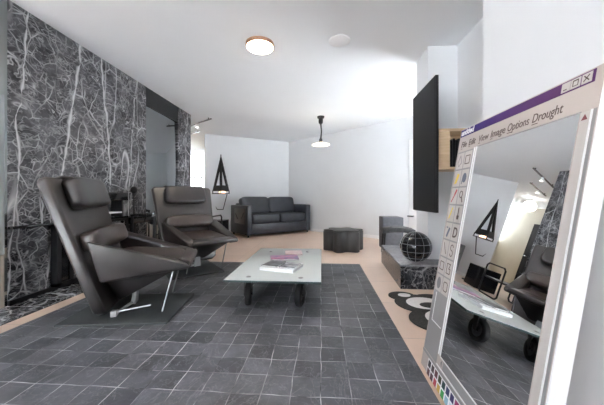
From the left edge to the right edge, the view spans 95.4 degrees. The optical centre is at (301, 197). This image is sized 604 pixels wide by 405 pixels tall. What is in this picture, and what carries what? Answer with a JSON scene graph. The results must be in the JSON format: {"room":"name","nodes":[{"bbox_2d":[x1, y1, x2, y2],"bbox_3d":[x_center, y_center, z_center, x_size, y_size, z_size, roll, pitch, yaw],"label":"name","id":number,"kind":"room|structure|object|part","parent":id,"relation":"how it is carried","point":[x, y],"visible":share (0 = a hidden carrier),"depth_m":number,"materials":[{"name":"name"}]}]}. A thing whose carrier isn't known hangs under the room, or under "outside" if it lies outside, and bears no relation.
{"room":"living room","nodes":[
{"label":"living room","id":0,"kind":"room"},
{"bbox_2d":[7,0,190,300],"bbox_3d":[-2.492,-0.360,3.834,0.400,2.520,3.167,0,0,4],"label":"wall","id":1,"kind":"structure","parent":0,"point":[71,112],"depth_m":2.65,"materials":[{"name":"grey stone"}]},
{"bbox_2d":[0,0,6,308],"bbox_3d":[-2.602,-0.360,2.244,0.400,2.520,0.020,0,0,4],"label":"trim","id":2,"kind":"structure","parent":1,"relation":"attached to","point":[3,3],"depth_m":2.22,"materials":[{"name":"grey paint"}]},
{"bbox_2d":[0,282,82,325],"bbox_3d":[-2.226,0.893,2.534,0.310,0.014,2.250,0,0,4],"label":"trim","id":3,"kind":"structure","parent":1,"relation":"attached to","point":[13,312],"depth_m":2.30,"materials":[{"name":"grey stone"}]},
{"bbox_2d":[7,280,78,305],"bbox_3d":[-2.300,0.864,3.582,0.018,0.037,2.690,0,0,4],"label":"baseboard","id":4,"kind":"structure","parent":1,"relation":"attached to","point":[23,298],"depth_m":2.44,"materials":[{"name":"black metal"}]},
{"bbox_2d":[8,216,128,286],"bbox_3d":[-2.320,0.541,2.912,0.070,0.606,1.350,0,0,4],"label":"fireplace","id":5,"kind":"object","parent":1,"relation":"attached to","point":[62,272],"visible":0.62,"depth_m":2.61,"materials":[{"name":"black paint"}]},
{"bbox_3d":[-2.317,0.552,2.686,0.006,0.525,0.100,0,0,4],"label":"panel","id":6,"kind":"part","parent":5,"relation":"part of","materials":[{"name":"black paint"}]},
{"bbox_3d":[-2.308,0.552,3.076,0.070,0.584,0.960,0,0,4],"label":"frame","id":7,"kind":"part","parent":5,"relation":"part of","materials":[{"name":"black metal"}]},
{"bbox_3d":[-2.281,0.445,3.140,0.005,0.310,0.750,0,0,4],"label":"glass pane","id":8,"kind":"part","parent":5,"relation":"part of","materials":[{"name":"grey glass"}]},
{"bbox_2d":[108,192,127,216],"bbox_3d":[-2.254,0.086,3.213,0.160,0.293,0.420,0,0,4],"label":"wall shelf","id":9,"kind":"object","parent":1,"relation":"attached to","point":[116,198],"visible":0.56,"depth_m":3.34,"materials":[{"name":"black paint"}]},
{"bbox_3d":[-2.254,0.134,3.353,0.140,0.198,0.020,0,0,4],"label":"panel","id":10,"kind":"part","parent":9,"relation":"part of","materials":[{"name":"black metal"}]},
{"bbox_2d":[146,87,177,121],"bbox_3d":[-2.274,-1.482,4.472,0.046,0.275,0.910,0,0,4],"label":"trim","id":11,"kind":"structure","parent":1,"relation":"attached to","point":[154,101],"depth_m":4.41,"materials":[{"name":"black paint"}]},
{"bbox_2d":[146,106,177,238],"bbox_3d":[-2.278,-0.252,4.473,0.038,2.183,0.906,0,0,4],"label":"mirror","id":12,"kind":"object","parent":1,"relation":"attached to","point":[161,131],"visible":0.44,"depth_m":4.35,"materials":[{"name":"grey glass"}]},
{"bbox_2d":[0,230,444,404],"bbox_3d":[-0.990,0.960,3.076,8.000,0.120,14.400,0,0,4],"label":"floor","id":13,"kind":"structure","parent":0,"point":[369,257],"depth_m":3.81,"materials":[{"name":"beige wood"}]},
{"bbox_2d":[130,212,155,237],"bbox_3d":[-2.008,0.557,3.868,0.340,0.685,0.720,0,0,4],"label":"side table","id":14,"kind":"object","parent":13,"relation":"on","point":[151,213],"visible":0.3,"depth_m":3.51,"materials":[{"name":"black paint"}]},
{"bbox_3d":[-2.181,0.568,3.539,0.024,0.665,0.024,0,0,4],"label":"leg","id":15,"kind":"part","parent":14,"relation":"part of","materials":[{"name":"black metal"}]},
{"bbox_3d":[-1.882,0.568,3.518,0.024,0.665,0.024,0,0,4],"label":"leg","id":16,"kind":"part","parent":14,"relation":"part of","materials":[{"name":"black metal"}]},
{"bbox_2d":[128,216,159,238],"bbox_3d":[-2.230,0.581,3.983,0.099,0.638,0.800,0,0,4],"label":"bench","id":17,"kind":"object","parent":13,"relation":"on","point":[140,219],"visible":0.11,"depth_m":3.74,"materials":[{"name":"black paint"}]},
{"bbox_2d":[130,186,137,216],"bbox_3d":[-2.251,0.057,3.684,0.090,0.410,0.090,0,0,4],"label":"round ornament","id":18,"kind":"object","parent":17,"relation":"on","point":[133,189],"visible":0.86,"depth_m":3.68,"materials":[{"name":"black metal"}]},
{"bbox_2d":[0,262,440,404],"bbox_3d":[-0.678,0.894,1.611,2.605,0.012,4.320,0,0,4],"label":"rug","id":19,"kind":"object","parent":13,"relation":"on","point":[342,346],"visible":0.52,"depth_m":1.56,"materials":[{"name":"grey slate stone tile"},{"name":"light grout"}]},
{"bbox_2d":[37,175,196,327],"bbox_3d":[-1.387,0.366,2.249,0.946,1.044,0.869,0,0,-16],"label":"armchair","id":20,"kind":"object","parent":19,"relation":"on","point":[110,276],"visible":1,"depth_m":2.00,"materials":[{"name":"brown leather"}]},
{"bbox_3d":[-1.659,0.357,2.205,0.365,0.986,0.804,0,0,-16],"label":"backrest","id":21,"kind":"part","parent":20,"relation":"part of","materials":[{"name":"brown leather"}]},
{"bbox_2d":[80,223,127,251],"bbox_3d":[-1.580,0.311,2.228,0.169,0.176,0.630,0,0,-16],"label":"lumbar cushion","id":22,"kind":"object","parent":20,"relation":"on","point":[109,234],"depth_m":2.07,"materials":[{"name":"brown leather"}]},
{"bbox_3d":[-1.340,0.880,2.196,0.750,0.016,0.600,0,0,-4],"label":"plate","id":23,"kind":"part","parent":20,"relation":"part of","materials":[{"name":"grey metal"}]},
{"bbox_3d":[-1.258,0.828,2.053,0.232,0.043,0.013,0,0,-15],"label":"tilt lever","id":24,"kind":"part","parent":20,"relation":"part of","materials":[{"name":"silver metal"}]},
{"bbox_3d":[-1.199,0.453,2.044,0.670,0.295,0.119,0,0,-20],"label":"armrest","id":25,"kind":"part","parent":20,"relation":"part of","materials":[{"name":"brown leather"}]},
{"bbox_2d":[124,247,184,259],"bbox_3d":[-1.271,0.503,2.317,0.530,0.138,0.490,0,0,-16],"label":"seat cushion","id":26,"kind":"object","parent":20,"relation":"on","point":[178,253],"depth_m":2.33,"materials":[{"name":"brown leather"}]},
{"bbox_3d":[-1.355,0.453,2.586,0.670,0.295,0.119,0,0,-12],"label":"armrest","id":27,"kind":"part","parent":20,"relation":"part of","materials":[{"name":"brown leather"}]},
{"bbox_3d":[-1.038,0.706,2.137,0.099,0.339,0.012,0,0,-40],"label":"support rod","id":28,"kind":"part","parent":20,"relation":"part of","materials":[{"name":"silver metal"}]},
{"bbox_3d":[-1.161,0.706,2.564,0.095,0.339,0.012,0,0,-33],"label":"support rod","id":29,"kind":"part","parent":20,"relation":"part of","materials":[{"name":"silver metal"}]},
{"bbox_3d":[-0.989,0.515,2.398,0.098,0.072,0.560,0,0,-16],"label":"rail","id":30,"kind":"part","parent":20,"relation":"part of","materials":[{"name":"brown leather"}]},
{"bbox_2d":[151,186,237,279],"bbox_3d":[-1.362,0.366,3.483,0.946,1.044,0.869,0,0,43],"label":"armchair","id":31,"kind":"object","parent":19,"relation":"on","point":[184,216],"visible":0.94,"depth_m":3.50,"materials":[{"name":"brown leather"}]},
{"bbox_3d":[-1.441,0.453,3.216,0.670,0.295,0.119,0,0,39],"label":"armrest","id":32,"kind":"part","parent":31,"relation":"part of","materials":[{"name":"brown leather"}]},
{"bbox_3d":[-1.540,0.357,3.693,0.365,0.986,0.804,0,0,43],"label":"backrest","id":33,"kind":"part","parent":31,"relation":"part of","materials":[{"name":"brown leather"}]},
{"bbox_2d":[164,214,212,227],"bbox_3d":[-1.480,0.311,3.637,0.169,0.176,0.630,0,0,43],"label":"lumbar cushion","id":34,"kind":"object","parent":31,"relation":"on","point":[175,220],"depth_m":3.57,"materials":[{"name":"brown leather"}]},
{"bbox_3d":[-1.384,0.880,3.416,0.600,0.016,0.750,0,0,-35],"label":"plate","id":35,"kind":"part","parent":31,"relation":"part of","materials":[{"name":"grey metal"}]},
{"bbox_2d":[182,230,225,246],"bbox_3d":[-1.245,0.503,3.419,0.530,0.138,0.490,0,0,43],"label":"seat cushion","id":36,"kind":"object","parent":31,"relation":"on","point":[200,235],"depth_m":3.34,"materials":[{"name":"brown leather"}]},
{"bbox_3d":[-1.030,0.515,3.218,0.098,0.072,0.560,0,0,43],"label":"rail","id":37,"kind":"part","parent":31,"relation":"part of","materials":[{"name":"brown leather"}]},
{"bbox_3d":[-1.057,0.453,3.629,0.119,0.295,0.670,0,0,-43],"label":"armrest","id":38,"kind":"part","parent":31,"relation":"part of","materials":[{"name":"brown leather"}]},
{"bbox_2d":[223,248,321,306],"bbox_3d":[-0.194,0.773,2.880,0.794,0.228,1.422,0,0,4],"label":"coffee table","id":39,"kind":"object","parent":19,"relation":"on","point":[249,272],"visible":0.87,"depth_m":2.41,"materials":[{"name":"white glass"}]},
{"bbox_3d":[-0.193,0.675,2.890,0.794,0.016,1.400,0,0,4],"label":"glass","id":40,"kind":"part","parent":39,"relation":"part of","materials":[{"name":"grey glass"}]},
{"bbox_2d":[260,263,302,272],"bbox_3d":[-0.188,0.652,2.589,0.331,0.026,0.270,0,0,20],"label":"book","id":41,"kind":"object","parent":39,"relation":"on","point":[284,270],"visible":0.54,"depth_m":2.47,"materials":[{"name":"white paper"}]},
{"bbox_2d":[262,260,285,267],"bbox_3d":[-0.265,0.633,2.630,0.156,0.012,0.220,0,0,20],"label":"magazine","id":42,"kind":"object","parent":41,"relation":"on","point":[273,263],"visible":0.96,"depth_m":2.61,"materials":[{"name":"white paper"}]},
{"bbox_2d":[279,262,300,268],"bbox_3d":[-0.109,0.634,2.564,0.146,0.010,0.190,0,0,20],"label":"magazine","id":43,"kind":"object","parent":41,"relation":"on","point":[289,265],"visible":1,"depth_m":2.54,"materials":[{"name":"white paper"}]},
{"bbox_2d":[270,255,298,259],"bbox_3d":[-0.193,0.659,3.020,0.301,0.012,0.200,0,0,-8],"label":"magazine","id":44,"kind":"object","parent":39,"relation":"on","point":[273,257],"visible":0.93,"depth_m":2.99,"materials":[{"name":"pink paper"}]},
{"bbox_2d":[285,250,302,254],"bbox_3d":[-0.099,0.661,3.285,0.201,0.008,0.240,0,0,-4],"label":"magazine","id":45,"kind":"object","parent":39,"relation":"on","point":[298,252],"visible":0.88,"depth_m":3.28,"materials":[{"name":"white paper"}]},
{"bbox_2d":[212,154,229,209],"bbox_3d":[-1.889,-0.055,6.409,0.411,1.910,0.397,0,0,-16],"label":"lamp","id":46,"kind":"object","parent":13,"relation":"on","point":[222,188],"visible":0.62,"depth_m":6.44,"materials":[{"name":"black metal"}]},
{"bbox_3d":[-1.885,-0.555,6.394,0.398,0.910,0.348,0,0,-16],"label":"pyramid frame","id":47,"kind":"part","parent":46,"relation":"part of","materials":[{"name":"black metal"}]},
{"bbox_2d":[216,219,228,229],"bbox_3d":[-1.821,0.690,5.859,0.400,0.420,0.400,0,0,4],"label":"table","id":48,"kind":"object","parent":13,"relation":"on","point":[225,222],"visible":0.22,"depth_m":5.89,"materials":[{"name":"black paint"}]},
{"bbox_2d":[231,197,309,237],"bbox_3d":[-0.784,0.439,6.979,1.828,0.922,0.920,0,0,-37],"label":"sofa","id":49,"kind":"object","parent":13,"relation":"on","point":[251,215],"visible":0.98,"depth_m":6.72,"materials":[{"name":"black leather"}]},
{"bbox_3d":[-1.439,0.515,6.484,0.130,0.670,0.920,0,0,-37],"label":"arm","id":50,"kind":"part","parent":49,"relation":"part of","materials":[{"name":"black leather"}]},
{"bbox_2d":[239,197,268,212],"bbox_3d":[-1.194,0.200,6.907,0.790,0.444,0.260,0,0,-40],"label":"cushion","id":51,"kind":"object","parent":49,"relation":"on","point":[259,204],"depth_m":6.85,"materials":[{"name":"black leather"}]},
{"bbox_2d":[252,213,279,223],"bbox_3d":[-1.026,0.495,6.684,0.764,0.220,0.690,0,0,-37],"label":"seat cushion","id":52,"kind":"object","parent":49,"relation":"on","point":[257,218],"depth_m":6.42,"materials":[{"name":"black leather"}]},
{"bbox_2d":[268,197,293,212],"bbox_3d":[-0.580,0.200,7.371,0.790,0.444,0.275,0,0,-37],"label":"cushion","id":53,"kind":"object","parent":49,"relation":"on","point":[275,204],"depth_m":7.26,"materials":[{"name":"black leather"}]},
{"bbox_2d":[271,212,304,221],"bbox_3d":[-0.411,0.495,7.148,0.764,0.220,0.690,0,0,-37],"label":"seat cushion","id":54,"kind":"object","parent":49,"relation":"on","point":[283,216],"depth_m":6.87,"materials":[{"name":"black leather"}]},
{"bbox_3d":[-0.106,0.515,7.491,0.130,0.670,0.920,0,0,-37],"label":"arm","id":55,"kind":"part","parent":49,"relation":"part of","materials":[{"name":"black leather"}]},
{"bbox_2d":[323,227,362,252],"bbox_3d":[0.715,0.724,4.762,0.700,0.352,0.622,0,0,-6],"label":"ottoman","id":56,"kind":"object","parent":13,"relation":"on","point":[344,239],"visible":1,"depth_m":4.50,"materials":[{"name":"black leather"}]},
{"bbox_3d":[0.715,0.559,4.762,0.690,0.022,0.613,0,0,-6],"label":"seat","id":57,"kind":"part","parent":56,"relation":"part of","materials":[{"name":"black leather"}]},
{"bbox_2d":[379,216,402,246],"bbox_3d":[1.591,0.623,4.927,0.345,0.555,0.350,0,0,4],"label":"pouf","id":58,"kind":"object","parent":13,"relation":"on","point":[394,238],"visible":0.6,"depth_m":4.75,"materials":[{"name":"grey fabric"}]},
{"bbox_2d":[381,226,415,244],"bbox_3d":[1.502,0.681,4.327,0.473,0.441,0.404,0,0,12],"label":"stool","id":59,"kind":"object","parent":13,"relation":"on","point":[386,229],"visible":0.7,"depth_m":4.18,"materials":[{"name":"grey fabric"}]},
{"bbox_3d":[1.502,0.507,4.327,0.470,0.095,0.400,0,0,12],"label":"seat","id":60,"kind":"part","parent":59,"relation":"part of","materials":[{"name":"grey fabric"}]},
{"bbox_2d":[381,245,438,289],"bbox_3d":[1.340,0.780,3.248,0.665,0.240,1.135,0,0,4],"label":"plinth","id":61,"kind":"object","parent":13,"relation":"on","point":[407,274],"visible":0.52,"depth_m":2.70,"materials":[{"name":"black stone"}]},
{"bbox_2d":[400,231,431,261],"bbox_3d":[1.162,0.502,2.812,0.306,0.310,0.306,0,0,4],"label":"ball","id":62,"kind":"object","parent":61,"relation":"on","point":[415,246],"visible":1,"depth_m":2.71,"materials":[{"name":"black glass"}]},
{"bbox_2d":[388,291,432,329],"bbox_3d":[1.069,0.890,2.174,0.606,0.020,0.844,0,0,4],"label":"rug","id":63,"kind":"object","parent":13,"relation":"on","point":[420,304],"visible":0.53,"depth_m":2.27,"materials":[{"name":"black fabric"}]},
{"bbox_2d":[421,63,603,404],"bbox_3d":[0.739,0.270,1.093,0.258,1.252,0.753,0,0,4],"label":"leaning mirror","id":64,"kind":"object","parent":13,"relation":"on","point":[527,194],"visible":1,"depth_m":0.90,"materials":[{"name":"white mirror"}]},
{"bbox_3d":[0.673,0.643,1.391,0.001,0.309,0.148,10,1,4],"label":"option panel","id":65,"kind":"part","parent":64,"relation":"part of","materials":[{"name":"grey plastic"}]},
{"bbox_3d":[0.621,0.851,1.139,0.001,0.073,0.522,9,1,4],"label":"palette panel","id":66,"kind":"part","parent":64,"relation":"part of","materials":[{"name":"multicoloured plastic"}]},
{"bbox_3d":[0.760,0.128,1.384,0.002,0.735,0.149,9,1,4],"label":"tool panel","id":67,"kind":"part","parent":64,"relation":"part of","materials":[{"name":"grey plastic"}]},
{"bbox_2d":[441,114,579,404],"bbox_3d":[0.714,0.254,1.027,0.002,0.991,0.504,10,1,4],"label":"mirror glass","id":68,"kind":"object","parent":64,"relation":"attached to","point":[520,185],"depth_m":0.94,"materials":[{"name":"silver mirror"}]},
{"bbox_2d":[10,0,482,153],"bbox_3d":[-0.990,-1.695,3.076,8.000,0.150,14.400,0,0,4],"label":"ceiling","id":69,"kind":"structure","parent":0,"point":[194,55],"depth_m":3.07,"materials":[{"name":"white paint"}]},
{"bbox_2d":[191,118,211,127],"bbox_3d":[-2.306,-1.558,5.938,1.278,0.124,0.063,0,0,41],"label":"track light","id":70,"kind":"object","parent":69,"relation":"attached to","point":[196,124],"visible":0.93,"depth_m":5.83,"materials":[{"name":"grey metal"}]},
{"bbox_2d":[246,36,273,53],"bbox_3d":[-0.443,-1.595,2.902,0.296,0.050,0.296,0,0,4],"label":"ceiling lamp","id":71,"kind":"object","parent":69,"relation":"attached to","point":[254,44],"visible":1,"depth_m":2.84,"materials":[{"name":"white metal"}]},
{"bbox_2d":[312,115,328,146],"bbox_3d":[0.375,-1.330,5.497,0.344,0.580,0.344,0,0,4],"label":"pendant lamp","id":72,"kind":"object","parent":69,"relation":"hanging from","point":[320,143],"visible":1,"depth_m":5.47,"materials":[{"name":"black metal"}]},
{"bbox_3d":[0.375,-1.070,5.497,0.344,0.060,0.344,0,0,4],"label":"lamp shade","id":73,"kind":"part","parent":72,"relation":"part of","materials":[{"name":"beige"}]},
{"bbox_2d":[329,34,349,46],"bbox_3d":[0.387,-1.612,2.840,0.220,0.016,0.220,0,0,4],"label":"ceiling plate","id":74,"kind":"object","parent":69,"relation":"attached to","point":[340,40],"visible":1,"depth_m":2.81,"materials":[{"name":"white paint"}]},
{"bbox_2d":[204,134,288,228],"bbox_3d":[-1.454,-0.360,7.558,2.324,2.520,0.140,0,0,-27],"label":"wall","id":75,"kind":"structure","parent":0,"point":[253,167],"depth_m":7.43,"materials":[{"name":"white paint"}]},
{"bbox_2d":[289,116,412,235],"bbox_3d":[1.360,-0.360,6.394,4.779,2.520,0.140,0,0,45],"label":"wall","id":76,"kind":"structure","parent":0,"point":[362,175],"depth_m":6.41,"materials":[{"name":"white paint"}]},
{"bbox_2d":[308,228,378,238],"bbox_3d":[1.306,0.865,6.340,4.779,0.070,0.012,0,0,45],"label":"baseboard","id":77,"kind":"structure","parent":76,"relation":"attached to","point":[311,229],"depth_m":6.21,"materials":[{"name":"white paint"}]},
{"bbox_2d":[407,139,416,230],"bbox_3d":[2.382,-0.130,5.222,0.750,2.040,0.080,0,0,45],"label":"door","id":78,"kind":"structure","parent":76,"relation":"in","point":[412,215],"depth_m":5.46,"materials":[{"name":"white paint"}]},
{"bbox_2d":[417,45,457,258],"bbox_3d":[1.601,-0.360,3.110,0.475,2.520,0.355,0,0,4],"label":"wall pier","id":79,"kind":"object","parent":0,"point":[442,61],"visible":0.29,"depth_m":2.94,"materials":[{"name":"white paint"}]},
{"bbox_2d":[413,75,438,212],"bbox_3d":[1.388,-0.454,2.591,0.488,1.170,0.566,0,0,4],"label":"wall screen","id":80,"kind":"object","parent":79,"relation":"attached to","point":[426,102],"visible":0.79,"depth_m":2.51,"materials":[{"name":"black plastic"}]},
{"bbox_2d":[439,128,465,171],"bbox_3d":[1.403,-0.423,2.499,0.445,0.357,0.220,0,0,4],"label":"wall shelf","id":81,"kind":"object","parent":79,"relation":"attached to","point":[449,138],"visible":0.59,"depth_m":2.42,"materials":[{"name":"brown wood"}]},
{"bbox_2d":[458,17,482,127],"bbox_3d":[1.683,-0.360,2.082,0.170,2.520,1.685,0,0,4],"label":"wall","id":82,"kind":"structure","parent":0,"point":[470,49],"depth_m":2.66,"materials":[{"name":"white paint"}]},
{"bbox_2d":[483,0,603,404],"bbox_3d":[1.128,-0.360,-1.445,0.790,2.520,5.673,0,0,4],"label":"wall","id":83,"kind":"structure","parent":0,"point":[531,47],"depth_m":0.97,"materials":[{"name":"white paint"}]},
{"bbox_3d":[-3.905,0.275,10.369,0.780,1.250,0.150,0,0,4],"label":"sill","id":84,"kind":"structure","parent":0,"visible":0},
{"bbox_2d":[191,154,203,187],"bbox_3d":[-3.905,-0.985,10.364,0.780,1.270,0.060,0,0,4],"label":"window","id":85,"kind":"structure","parent":84,"relation":"attached to","point":[194,155],"depth_m":10.34,"materials":[{"name":"white paint"}]}
]}

